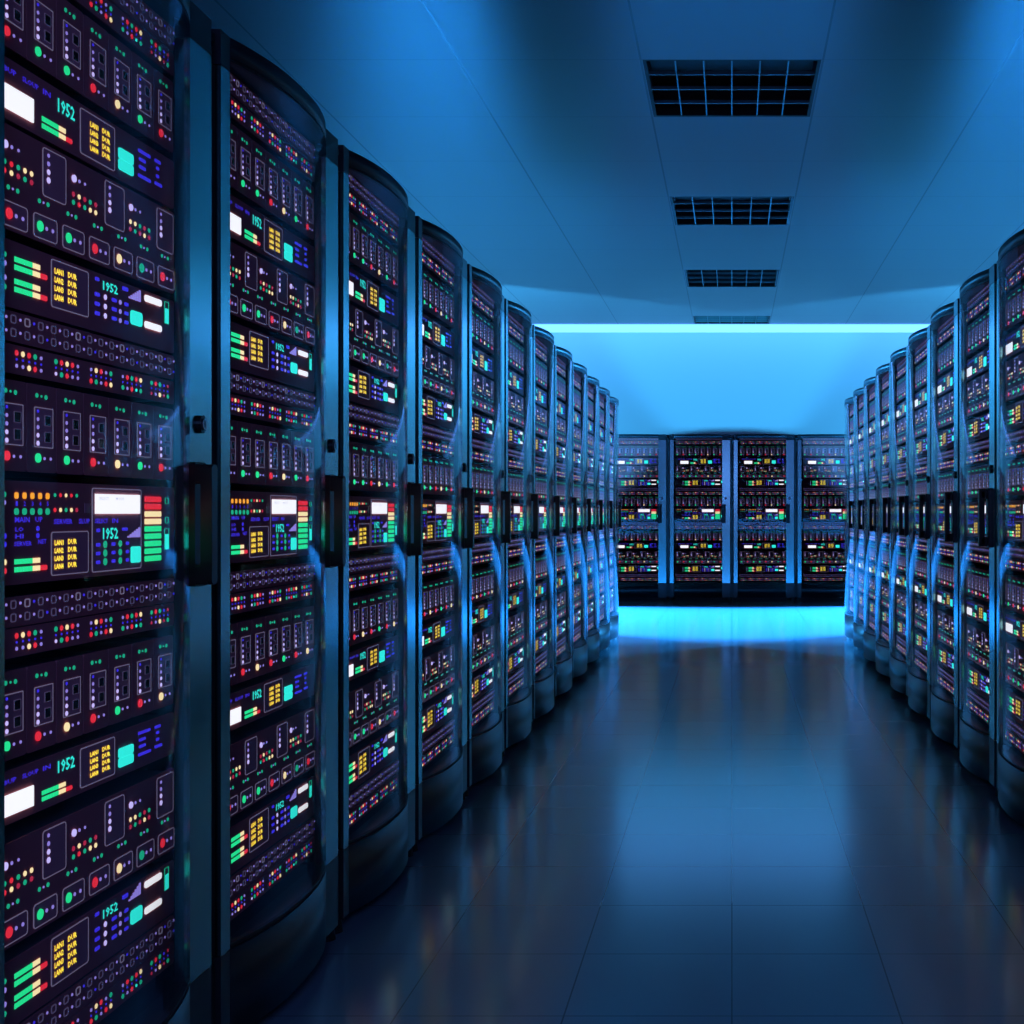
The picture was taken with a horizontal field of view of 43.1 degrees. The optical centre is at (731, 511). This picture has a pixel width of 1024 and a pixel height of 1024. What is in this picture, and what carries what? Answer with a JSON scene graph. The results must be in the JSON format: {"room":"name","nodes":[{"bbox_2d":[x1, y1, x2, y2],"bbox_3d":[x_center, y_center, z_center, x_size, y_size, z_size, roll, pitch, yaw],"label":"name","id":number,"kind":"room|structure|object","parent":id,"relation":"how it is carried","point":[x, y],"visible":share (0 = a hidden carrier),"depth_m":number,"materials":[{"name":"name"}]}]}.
{"room":"server room","nodes":[
{"label":"server room","id":0,"kind":"room"},
{"bbox_2d":[191,0,1023,323],"bbox_3d":[0.000,-2.485,7.185,13.000,0.020,20.370,0,0,0],"label":"ceiling","id":1,"kind":"structure","parent":0,"point":[527,132],"depth_m":8.42,"materials":[{"name":"paint"}]},
{"bbox_2d":[532,324,929,332],"bbox_3d":[0.000,-2.469,17.015,12.800,0.011,0.690,0,0,0],"label":"recessed light","id":2,"kind":"object","parent":1,"relation":"in","point":[552,328],"visible":0.44,"depth_m":16.98,"materials":[{"name":"blue"}]},
{"bbox_2d":[669,196,793,224],"bbox_3d":[0.000,-2.580,10.416,0.980,0.210,1.000,0,0,0],"label":"ceiling vent","id":3,"kind":"object","parent":1,"relation":"in","point":[687,210],"visible":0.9,"depth_m":10.90,"materials":[{"name":"grey metal"}]},
{"bbox_2d":[693,316,769,323],"bbox_3d":[0.000,-2.580,16.310,0.980,0.210,0.680,0,0,0],"label":"ceiling vent","id":4,"kind":"object","parent":1,"relation":"in","point":[697,319],"visible":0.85,"depth_m":16.30,"materials":[{"name":"grey metal"}]},
{"bbox_2d":[643,60,820,116],"bbox_3d":[0.000,-2.580,7.416,0.980,0.210,1.000,0,0,0],"label":"ceiling vent","id":5,"kind":"object","parent":1,"relation":"in","point":[676,88],"visible":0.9,"depth_m":7.76,"materials":[{"name":"grey metal"}]},
{"bbox_2d":[684,270,779,286],"bbox_3d":[0.000,-2.580,13.416,0.980,0.210,1.000,0,0,0],"label":"ceiling vent","id":6,"kind":"object","parent":1,"relation":"in","point":[694,278],"visible":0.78,"depth_m":13.91,"materials":[{"name":"grey metal"}]},
{"bbox_2d":[254,598,1023,1023],"bbox_3d":[0.000,1.160,7.185,13.000,0.100,20.370,0,0,0],"label":"floor","id":7,"kind":"structure","parent":0,"point":[731,815],"depth_m":3.91,"materials":[{"name":"tile"}]},
{"bbox_2d":[0,0,217,1023],"bbox_3d":[-1.433,0.071,2.108,0.904,2.078,0.800,0,0,0],"label":"tall cabinet","id":8,"kind":"object","parent":7,"relation":"on","point":[109,480],"visible":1,"depth_m":2.11,"materials":[{"name":"black metal"}]},
{"bbox_2d":[5,741,10,750],"bbox_3d":[-1.048,0.339,1.827,0.002,0.014,0.014,0,0,0],"label":"light","id":9,"kind":"object","parent":8,"relation":"attached to","point":[7,743],"depth_m":1.83,"materials":[{"name":"green plastic"}]},
{"bbox_2d":[5,451,10,459],"bbox_3d":[-1.048,-0.081,1.827,0.002,0.014,0.014,0,0,0],"label":"light","id":10,"kind":"object","parent":8,"relation":"on","point":[7,453],"depth_m":1.83,"materials":[{"name":"red plastic"}]},
{"bbox_2d":[5,26,10,35],"bbox_3d":[-1.048,-0.696,1.827,0.002,0.014,0.014,0,0,0],"label":"light","id":11,"kind":"object","parent":8,"relation":"attached to","point":[7,28],"depth_m":1.83,"materials":[{"name":"red plastic"}]},
{"bbox_2d":[35,732,41,740],"bbox_3d":[-1.048,0.339,1.909,0.002,0.014,0.014,0,0,0],"label":"light","id":12,"kind":"object","parent":8,"relation":"attached to","point":[38,735],"depth_m":1.91,"materials":[{"name":"red plastic"}]},
{"bbox_2d":[35,453,41,462],"bbox_3d":[-1.048,-0.081,1.909,0.002,0.014,0.014,0,0,0],"label":"light","id":13,"kind":"object","parent":8,"relation":"on","point":[38,456],"depth_m":1.91,"materials":[{"name":"green plastic"}]},
{"bbox_2d":[35,47,41,55],"bbox_3d":[-1.048,-0.696,1.909,0.002,0.014,0.014,0,0,0],"label":"light","id":14,"kind":"object","parent":8,"relation":"attached to","point":[38,50],"depth_m":1.91,"materials":[{"name":"green plastic"}]},
{"bbox_2d":[64,722,69,730],"bbox_3d":[-1.048,0.339,1.991,0.002,0.014,0.014,0,0,0],"label":"light","id":15,"kind":"object","parent":8,"relation":"attached to","point":[66,724],"depth_m":1.99,"materials":[{"name":"beige plastic"}]},
{"bbox_2d":[64,456,69,464],"bbox_3d":[-1.048,-0.081,1.991,0.002,0.014,0.014,0,0,0],"label":"light","id":16,"kind":"object","parent":8,"relation":"on","point":[66,458],"depth_m":1.99,"materials":[{"name":"green plastic"}]},
{"bbox_2d":[64,66,69,74],"bbox_3d":[-1.048,-0.696,1.991,0.002,0.014,0.014,0,0,0],"label":"light","id":17,"kind":"object","parent":8,"relation":"attached to","point":[66,68],"depth_m":1.99,"materials":[{"name":"green plastic"}]},
{"bbox_2d":[90,714,95,722],"bbox_3d":[-1.048,0.339,2.074,0.002,0.014,0.014,0,0,0],"label":"light","id":18,"kind":"object","parent":8,"relation":"attached to","point":[92,716],"depth_m":2.07,"materials":[{"name":"red plastic"}]},
{"bbox_2d":[90,458,95,465],"bbox_3d":[-1.048,-0.081,2.074,0.002,0.014,0.014,0,0,0],"label":"light","id":19,"kind":"object","parent":8,"relation":"on","point":[92,460],"depth_m":2.07,"materials":[{"name":"red plastic"}]},
{"bbox_2d":[90,84,95,92],"bbox_3d":[-1.048,-0.696,2.074,0.002,0.014,0.014,0,0,0],"label":"light","id":20,"kind":"object","parent":8,"relation":"attached to","point":[92,86],"depth_m":2.07,"materials":[{"name":"red plastic"}]},
{"bbox_2d":[115,706,119,714],"bbox_3d":[-1.048,0.339,2.156,0.002,0.014,0.014,0,0,0],"label":"light","id":21,"kind":"object","parent":8,"relation":"attached to","point":[117,708],"depth_m":2.15,"materials":[{"name":"green plastic"}]},
{"bbox_2d":[115,460,119,467],"bbox_3d":[-1.048,-0.081,2.156,0.002,0.014,0.014,0,0,0],"label":"light","id":22,"kind":"object","parent":8,"relation":"on","point":[117,462],"depth_m":2.15,"materials":[{"name":"beige plastic"}]},
{"bbox_2d":[115,100,119,107],"bbox_3d":[-1.048,-0.696,2.156,0.002,0.014,0.014,0,0,0],"label":"light","id":23,"kind":"object","parent":8,"relation":"attached to","point":[117,102],"depth_m":2.15,"materials":[{"name":"beige plastic"}]},
{"bbox_2d":[138,699,142,706],"bbox_3d":[-1.048,0.339,2.238,0.002,0.014,0.014,0,0,0],"label":"light","id":24,"kind":"object","parent":8,"relation":"attached to","point":[140,701],"depth_m":2.24,"materials":[{"name":"red plastic"}]},
{"bbox_2d":[138,462,142,469],"bbox_3d":[-1.048,-0.081,2.238,0.002,0.014,0.014,0,0,0],"label":"light","id":25,"kind":"object","parent":8,"relation":"on","point":[140,464],"depth_m":2.24,"materials":[{"name":"green plastic"}]},
{"bbox_2d":[138,115,142,122],"bbox_3d":[-1.048,-0.696,2.238,0.002,0.014,0.014,0,0,0],"label":"light","id":26,"kind":"object","parent":8,"relation":"attached to","point":[140,117],"depth_m":2.24,"materials":[{"name":"green plastic"}]},
{"bbox_2d":[159,129,163,136],"bbox_3d":[-1.048,-0.696,2.320,0.002,0.014,0.014,0,0,0],"label":"light","id":27,"kind":"object","parent":8,"relation":"attached to","point":[161,131],"depth_m":2.32,"materials":[{"name":"red plastic"}]},
{"bbox_2d":[210,29,345,1023],"bbox_3d":[-1.433,0.071,2.908,0.904,2.078,0.800,0,0,0],"label":"tall cabinet","id":28,"kind":"object","parent":7,"relation":"on","point":[282,494],"visible":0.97,"depth_m":2.87,"materials":[{"name":"black metal"}]},
{"bbox_2d":[334,145,422,933],"bbox_3d":[-1.433,0.071,3.708,0.904,2.078,0.800,0,0,0],"label":"tall cabinet","id":29,"kind":"object","parent":7,"relation":"on","point":[376,222],"visible":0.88,"depth_m":3.71,"materials":[{"name":"black metal"}]},
{"bbox_2d":[412,216,473,851],"bbox_3d":[-1.433,0.071,4.508,0.904,2.078,0.800,0,0,0],"label":"tall cabinet","id":30,"kind":"object","parent":7,"relation":"on","point":[440,264],"visible":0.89,"depth_m":4.53,"materials":[{"name":"black metal"}]},
{"bbox_2d":[465,264,510,796],"bbox_3d":[-1.433,0.071,5.308,0.904,2.078,0.800,0,0,0],"label":"tall cabinet","id":31,"kind":"object","parent":7,"relation":"on","point":[485,299],"visible":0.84,"depth_m":5.34,"materials":[{"name":"black metal"}]},
{"bbox_2d":[502,298,538,756],"bbox_3d":[-1.433,0.071,6.108,0.904,2.078,0.800,0,0,0],"label":"tall cabinet","id":32,"kind":"object","parent":7,"relation":"on","point":[518,478],"visible":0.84,"depth_m":6.16,"materials":[{"name":"black metal"}]},
{"bbox_2d":[531,325,559,726],"bbox_3d":[-1.433,0.071,6.908,0.904,2.078,0.800,0,0,0],"label":"tall cabinet","id":33,"kind":"object","parent":7,"relation":"on","point":[543,482],"visible":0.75,"depth_m":6.96,"materials":[{"name":"black metal"}]},
{"bbox_2d":[554,345,576,702],"bbox_3d":[-1.433,0.071,7.708,0.904,2.078,0.800,0,0,0],"label":"tall cabinet","id":34,"kind":"object","parent":7,"relation":"on","point":[563,485],"visible":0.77,"depth_m":7.82,"materials":[{"name":"metal"}]},
{"bbox_2d":[572,361,590,678],"bbox_3d":[-1.433,0.071,8.508,0.904,2.078,0.800,0,0,0],"label":"tall cabinet","id":35,"kind":"object","parent":7,"relation":"on","point":[579,372],"visible":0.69,"depth_m":8.64,"materials":[{"name":"metal"}]},
{"bbox_2d":[586,375,602,662],"bbox_3d":[-1.433,0.071,9.308,0.904,2.078,0.800,0,0,0],"label":"tall cabinet","id":36,"kind":"object","parent":7,"relation":"on","point":[592,490],"visible":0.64,"depth_m":9.48,"materials":[{"name":"metal"}]},
{"bbox_2d":[598,387,612,650],"bbox_3d":[-1.433,0.071,10.108,0.904,2.078,0.800,0,0,0],"label":"tall cabinet","id":37,"kind":"object","parent":7,"relation":"on","point":[604,394],"visible":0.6,"depth_m":10.25,"materials":[{"name":"metal"}]},
{"bbox_2d":[608,396,620,639],"bbox_3d":[-1.433,0.071,10.908,0.904,2.078,0.800,0,0,0],"label":"tall cabinet","id":38,"kind":"object","parent":7,"relation":"on","point":[614,402],"visible":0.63,"depth_m":11.11,"materials":[{"name":"metal"}]},
{"bbox_2d":[617,434,669,599],"bbox_3d":[-1.200,0.071,16.215,0.800,2.078,0.904,0,0,0],"label":"tall cabinet","id":39,"kind":"object","parent":7,"relation":"on","point":[642,463],"visible":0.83,"depth_m":15.83,"materials":[{"name":"black metal"}]},
{"bbox_2d":[668,434,731,599],"bbox_3d":[-0.400,0.071,16.215,0.800,2.078,0.904,0,0,0],"label":"tall cabinet","id":40,"kind":"object","parent":7,"relation":"on","point":[699,465],"visible":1,"depth_m":15.83,"materials":[{"name":"black metal"}]},
{"bbox_2d":[732,434,795,599],"bbox_3d":[0.400,0.071,16.215,0.800,2.078,0.904,0,0,0],"label":"tall cabinet","id":41,"kind":"object","parent":7,"relation":"on","point":[763,465],"visible":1,"depth_m":15.83,"materials":[{"name":"black metal"}]},
{"bbox_2d":[795,434,846,599],"bbox_3d":[1.200,0.071,16.215,0.800,2.078,0.904,0,0,0],"label":"tall cabinet","id":42,"kind":"object","parent":7,"relation":"on","point":[819,457],"visible":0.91,"depth_m":15.83,"materials":[{"name":"black metal"}]},
{"bbox_2d":[844,397,854,638],"bbox_3d":[1.433,0.071,10.908,0.904,2.078,0.800,0,0,0],"label":"tall cabinet","id":43,"kind":"object","parent":7,"relation":"on","point":[848,403],"visible":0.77,"depth_m":11.03,"materials":[{"name":"metal"}]},
{"bbox_2d":[853,387,864,649],"bbox_3d":[1.433,0.071,10.108,0.904,2.078,0.800,0,0,0],"label":"tall cabinet","id":44,"kind":"object","parent":7,"relation":"on","point":[858,394],"visible":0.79,"depth_m":10.22,"materials":[{"name":"metal"}]},
{"bbox_2d":[864,376,877,661],"bbox_3d":[1.433,0.071,9.308,0.904,2.078,0.800,0,0,0],"label":"tall cabinet","id":45,"kind":"object","parent":7,"relation":"on","point":[871,417],"visible":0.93,"depth_m":9.42,"materials":[{"name":"metal"}]},
{"bbox_2d":[876,363,891,676],"bbox_3d":[1.433,0.071,8.508,0.904,2.078,0.800,0,0,0],"label":"tall cabinet","id":46,"kind":"object","parent":7,"relation":"on","point":[883,373],"visible":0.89,"depth_m":8.61,"materials":[{"name":"metal"}]},
{"bbox_2d":[890,346,908,695],"bbox_3d":[1.433,0.071,7.708,0.904,2.078,0.800,0,0,0],"label":"tall cabinet","id":47,"kind":"object","parent":7,"relation":"on","point":[899,359],"visible":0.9,"depth_m":7.83,"materials":[{"name":"metal"}]},
{"bbox_2d":[908,324,930,719],"bbox_3d":[1.433,0.071,6.908,0.904,2.078,0.800,0,0,0],"label":"tall cabinet","id":48,"kind":"object","parent":7,"relation":"on","point":[919,342],"visible":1,"depth_m":6.95,"materials":[{"name":"metal"}]},
{"bbox_2d":[931,298,959,755],"bbox_3d":[1.433,0.071,6.108,0.904,2.078,0.800,0,0,0],"label":"tall cabinet","id":49,"kind":"object","parent":7,"relation":"on","point":[945,320],"visible":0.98,"depth_m":6.18,"materials":[{"name":"black metal"}]},
{"bbox_2d":[959,264,997,796],"bbox_3d":[1.433,0.071,5.308,0.904,2.078,0.800,0,0,0],"label":"tall cabinet","id":50,"kind":"object","parent":7,"relation":"on","point":[978,293],"visible":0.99,"depth_m":5.33,"materials":[{"name":"black metal"}]},
{"bbox_2d":[997,229,1023,825],"bbox_3d":[1.433,0.071,4.508,0.904,2.078,0.800,0,0,0],"label":"tall cabinet","id":51,"kind":"object","parent":7,"relation":"on","point":[1010,263],"visible":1,"depth_m":4.71,"materials":[{"name":"black metal"}]},
{"bbox_2d":[551,333,912,440],"bbox_3d":[0.000,-0.682,17.420,13.000,3.585,0.100,0,0,0],"label":"wall","id":52,"kind":"structure","parent":0,"point":[662,383],"depth_m":17.37,"materials":[{"name":"grey"}]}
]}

